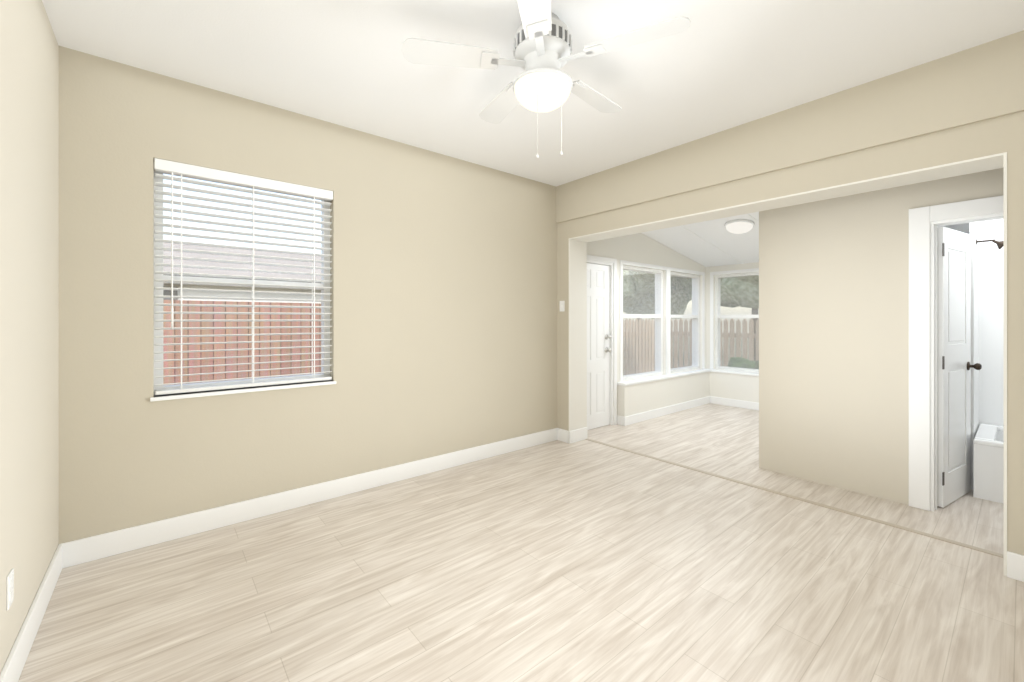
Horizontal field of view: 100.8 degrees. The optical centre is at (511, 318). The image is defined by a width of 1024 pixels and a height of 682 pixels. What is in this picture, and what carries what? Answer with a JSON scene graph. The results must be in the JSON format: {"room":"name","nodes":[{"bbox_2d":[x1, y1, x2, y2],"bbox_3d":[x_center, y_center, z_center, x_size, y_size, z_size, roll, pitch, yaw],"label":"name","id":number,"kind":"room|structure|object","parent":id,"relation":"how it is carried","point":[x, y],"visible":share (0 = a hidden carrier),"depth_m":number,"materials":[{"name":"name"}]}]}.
{"room":"empty living room","nodes":[
{"label":"empty living room","id":0,"kind":"room"},
{"bbox_2d":[0,0,58,673],"bbox_3d":[-1.306,-0.062,0.814,0.150,2.745,3.840,0,0,-40],"label":"wall","id":1,"kind":"structure","parent":0,"point":[29,294],"depth_m":1.70,"materials":[{"name":"beige paint"}]},
{"bbox_2d":[6,568,13,610],"bbox_3d":[-1.769,0.953,1.495,0.008,0.115,0.070,0,0,-40],"label":"electrical outlet plate","id":2,"kind":"object","parent":1,"relation":"attached to","point":[9,588],"visible":1,"depth_m":1.49,"materials":[{"name":"white plastic"}]},
{"bbox_2d":[0,543,67,681],"bbox_3d":[-1.240,1.245,0.868,0.020,0.130,3.480,0,0,-40],"label":"baseboard","id":3,"kind":"structure","parent":1,"relation":"attached to","point":[12,669],"depth_m":1.73,"materials":[{"name":"white wood"}]},
{"bbox_2d":[59,46,705,543],"bbox_3d":[0.370,-0.062,4.603,7.270,2.745,0.150,0,0,-40],"label":"wall","id":4,"kind":"structure","parent":0,"point":[443,303],"depth_m":3.01,"materials":[{"name":"beige paint"}]},
{"bbox_2d":[154,171,329,394],"bbox_3d":[-1.773,-0.242,2.879,1.010,1.395,0.065,0,0,-40],"label":"window","id":5,"kind":"structure","parent":4,"relation":"in","point":[159,372],"depth_m":2.79,"materials":[{"name":"white"}]},
{"bbox_2d":[154,158,332,394],"bbox_3d":[-1.714,-0.245,2.808,1.002,1.385,0.082,0,0,-40],"label":"window blinds","id":6,"kind":"object","parent":5,"relation":"attached to","point":[172,168],"visible":0.92,"depth_m":2.76,"materials":[{"name":"white plastic"}]},
{"bbox_2d":[150,380,335,401],"bbox_3d":[-1.718,0.466,2.814,1.040,0.022,0.105,0,0,-40],"label":"sill","id":7,"kind":"structure","parent":4,"relation":"attached to","point":[223,392],"depth_m":2.73,"materials":[{"name":"white wood"}]},
{"bbox_2d":[66,428,559,566],"bbox_3d":[-0.937,1.245,3.407,3.730,0.130,0.020,0,0,-40],"label":"baseboard","id":8,"kind":"structure","parent":4,"relation":"attached to","point":[80,551],"depth_m":2.84,"materials":[{"name":"white wood"}]},
{"bbox_2d":[587,263,611,429],"bbox_3d":[0.977,0.324,5.030,0.620,1.960,0.112,0,0,-40],"label":"door","id":9,"kind":"structure","parent":4,"relation":"in","point":[599,350],"depth_m":5.11,"materials":[{"name":"white wood"}]},
{"bbox_2d":[587,255,616,424],"bbox_3d":[0.954,0.282,5.079,0.773,2.055,0.164,0,0,-40],"label":"door frame","id":10,"kind":"structure","parent":4,"relation":"attached to","point":[606,261],"depth_m":5.23,"materials":[{"name":"white wood"}]},
{"bbox_2d":[18,403,1023,681],"bbox_3d":[1.858,1.350,2.693,7.420,0.080,4.990,0,0,-40],"label":"floor","id":11,"kind":"structure","parent":0,"point":[578,561],"depth_m":2.08,"materials":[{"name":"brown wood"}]},
{"bbox_2d":[585,438,1003,557],"bbox_3d":[1.757,1.308,3.480,0.040,0.005,3.010,0,0,-40],"label":"threshold","id":12,"kind":"object","parent":11,"relation":"on","point":[880,521],"depth_m":2.95,"materials":[{"name":"beige wood"}]},
{"bbox_2d":[974,423,1003,503],"bbox_3d":[4.223,1.095,2.694,0.760,0.430,1.710,0,0,-40],"label":"bathtub","id":13,"kind":"object","parent":11,"relation":"on","point":[989,462],"visible":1,"depth_m":3.07,"materials":[{"name":"white ceramic"}]},
{"bbox_2d":[42,0,1023,185],"bbox_3d":[0.233,-1.485,2.091,4.150,0.100,3.840,0,0,-40],"label":"ceiling","id":14,"kind":"structure","parent":0,"point":[716,66],"depth_m":2.33,"materials":[{"name":"white paint"}]},
{"bbox_2d":[402,0,690,157],"bbox_3d":[0.166,-1.093,2.097,1.249,0.685,1.268,0,0,-40],"label":"ceiling fan","id":15,"kind":"object","parent":14,"relation":"hanging from","point":[542,55],"visible":1,"depth_m":1.97,"materials":[{"name":"white metal"}]},
{"bbox_2d":[617,369,708,416],"bbox_3d":[2.241,1.050,5.978,2.335,0.520,0.125,0,0,-40],"label":"wall","id":16,"kind":"structure","parent":0,"point":[636,396],"depth_m":5.72,"materials":[{"name":"white paint"}]},
{"bbox_2d":[622,396,710,425],"bbox_3d":[2.232,1.255,5.897,2.231,0.110,0.024,0,0,-40],"label":"baseboard","id":17,"kind":"structure","parent":16,"relation":"attached to","point":[638,417],"depth_m":5.74,"materials":[{"name":"white wood"}]},
{"bbox_2d":[620,260,758,381],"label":"window","id":18,"kind":"structure","parent":16,"relation":"in","point":[697,273],"depth_m":6.31,"materials":[{"name":"white"}]},
{"bbox_2d":[623,266,663,379],"bbox_3d":[1.768,0.050,5.705,1.010,1.460,0.003,0,0,-40],"label":"window pane","id":19,"kind":"object","parent":18,"relation":"attached to","point":[649,281],"depth_m":5.70,"materials":[{"name":"clear glass"}]},
{"bbox_2d":[670,272,699,372],"bbox_3d":[2.615,0.050,6.407,0.950,1.460,0.003,0,0,-40],"label":"window pane","id":20,"kind":"object","parent":18,"relation":"attached to","point":[686,352],"depth_m":6.40,"materials":[{"name":"clear glass"}]},
{"bbox_2d":[715,273,758,370],"bbox_3d":[3.502,0.050,6.333,0.003,1.460,0.930,0,0,-40],"label":"window pane","id":21,"kind":"object","parent":18,"relation":"attached to","point":[746,273],"depth_m":6.43,"materials":[{"name":"clear glass"}]},
{"bbox_2d":[642,212,758,266],"bbox_3d":[3.454,-1.135,4.018,3.271,0.669,4.990,0,0,-40],"label":"ceiling","id":22,"kind":"structure","parent":0,"point":[712,243],"depth_m":5.62,"materials":[{"name":"white paint"}]},
{"bbox_2d":[724,219,754,233],"bbox_3d":[2.626,-1.058,4.896,0.305,0.133,0.310,0,0,-40],"label":"light","id":23,"kind":"object","parent":22,"relation":"attached to","point":[738,226],"visible":1,"depth_m":4.81,"materials":[{"name":"white glass"}]},
{"bbox_2d":[706,262,758,372],"bbox_3d":[3.754,-0.062,6.100,0.150,2.745,1.870,0,0,-40],"label":"wall","id":24,"kind":"structure","parent":0,"point":[732,267],"depth_m":6.73,"materials":[{"name":"white paint"}]},
{"bbox_2d":[709,369,758,402],"bbox_3d":[3.652,1.050,6.008,0.125,0.520,1.620,0,0,-40],"label":"wall","id":25,"kind":"structure","parent":0,"point":[737,385],"depth_m":6.33,"materials":[{"name":"white paint"}]},
{"bbox_2d":[711,396,758,410],"bbox_3d":[3.598,1.255,5.983,0.020,0.110,1.590,0,0,-40],"label":"baseboard","id":26,"kind":"structure","parent":25,"relation":"attached to","point":[715,400],"depth_m":6.30,"materials":[{"name":"white wood"}]},
{"bbox_2d":[556,30,1023,575],"bbox_3d":[1.720,-0.062,3.326,0.292,2.745,3.540,0,0,-40],"label":"wall","id":27,"kind":"structure","parent":0,"point":[954,114],"depth_m":2.68,"materials":[{"name":"beige paint"}]},
{"bbox_2d":[560,301,564,311],"bbox_3d":[0.535,-0.138,4.545,0.011,0.115,0.070,0,0,-40],"label":"switch plate","id":28,"kind":"object","parent":27,"relation":"attached to","point":[562,306],"visible":1,"depth_m":4.54,"materials":[{"name":"white plastic"}]},
{"bbox_2d":[564,427,586,443],"bbox_3d":[0.710,1.245,4.542,0.286,0.130,0.018,0,0,-40],"label":"baseboard","id":29,"kind":"structure","parent":27,"relation":"attached to","point":[580,434],"depth_m":4.50,"materials":[{"name":"white wood"}]},
{"bbox_2d":[1007,551,1023,581],"bbox_3d":[2.620,1.245,2.026,0.020,0.130,0.330,0,0,-40],"label":"baseboard","id":30,"kind":"structure","parent":27,"relation":"attached to","point":[1015,562],"depth_m":2.13,"materials":[{"name":"white wood"}]},
{"bbox_2d":[759,168,1003,504],"bbox_3d":[2.789,-0.062,3.075,0.120,2.745,1.790,0,0,-40],"label":"wall","id":31,"kind":"structure","parent":0,"point":[833,342],"depth_m":3.27,"materials":[{"name":"beige paint"}]},
{"bbox_2d":[909,195,1003,511],"bbox_3d":[3.092,0.270,2.698,0.140,2.080,0.819,0,0,-40],"label":"door frame","id":32,"kind":"structure","parent":31,"relation":"attached to","point":[925,222],"depth_m":2.91,"materials":[{"name":"white wood"}]},
{"bbox_2d":[937,227,981,506],"bbox_3d":[3.229,0.332,3.055,0.580,1.940,0.192,0,0,-40],"label":"bathroom door","id":33,"kind":"structure","parent":31,"relation":"in","point":[954,366],"depth_m":3.03,"materials":[{"name":"white wood"}]},
{"bbox_2d":[966,221,981,489],"bbox_3d":[3.741,-0.062,3.431,0.540,2.745,0.024,0,0,-40],"label":"wall","id":34,"kind":"structure","parent":0,"point":[974,229],"depth_m":3.36,"materials":[{"name":"white paint"}]},
{"bbox_2d":[976,239,1003,248],"bbox_3d":[3.788,-0.592,3.343,0.080,0.100,0.170,0,0,-40],"label":"shower head","id":35,"kind":"object","parent":34,"relation":"attached to","point":[1000,244],"visible":0.85,"depth_m":3.32},
{"bbox_2d":[950,219,1003,425],"bbox_3d":[4.477,-0.062,3.030,0.040,2.745,1.925,0,0,-40],"label":"wall","id":36,"kind":"structure","parent":0,"point":[987,326],"depth_m":3.55,"materials":[{"name":"white paint"}]},
{"label":"outside","id":37,"kind":"structure","parent":0,"visible":0},
{"bbox_2d":[641,336,748,368],"bbox_3d":[-0.117,1.660,-0.500,90.000,0.100,90.000,0,0,-40],"label":"ground","id":38,"kind":"structure","parent":37,"point":[722,349],"depth_m":22.36,"materials":[{"name":"green plant"}]},
{"bbox_2d":[163,300,320,385],"bbox_3d":[-7.873,0.680,2.854,16.350,1.860,0.070,0,0,-40],"label":"fence","id":39,"kind":"object","parent":38,"relation":"on","point":[238,346],"depth_m":6.08,"materials":[{"name":"brown wood"}]},
{"bbox_2d":[163,243,320,302],"bbox_3d":[-12.316,-0.290,10.278,24.000,3.800,8.830,0,0,-40],"label":"house","id":40,"kind":"structure","parent":38,"relation":"on","point":[230,272],"depth_m":10.64,"materials":[{"name":"white"}]},
{"bbox_2d":[623,318,758,374],"bbox_3d":[4.356,0.770,5.039,5.260,1.580,8.810,0,0,-40],"label":"fence","id":41,"kind":"object","parent":38,"relation":"on","point":[676,341],"depth_m":9.35,"materials":[{"name":"wood"}]},
{"bbox_2d":[623,270,758,360],"bbox_3d":[7.795,-1.781,12.448,10.645,6.782,15.226,0,0,-40],"label":"tree","id":42,"kind":"object","parent":38,"relation":"on","point":[684,293],"depth_m":12.50,"materials":[{"name":"green plant"}]},
{"bbox_2d":[727,357,758,368],"bbox_3d":[4.329,1.063,6.867,1.408,1.254,2.080,0,0,-40],"label":"shrub","id":43,"kind":"object","parent":38,"relation":"on","point":[743,364],"depth_m":7.32,"materials":[{"name":"green plant"}]}
]}

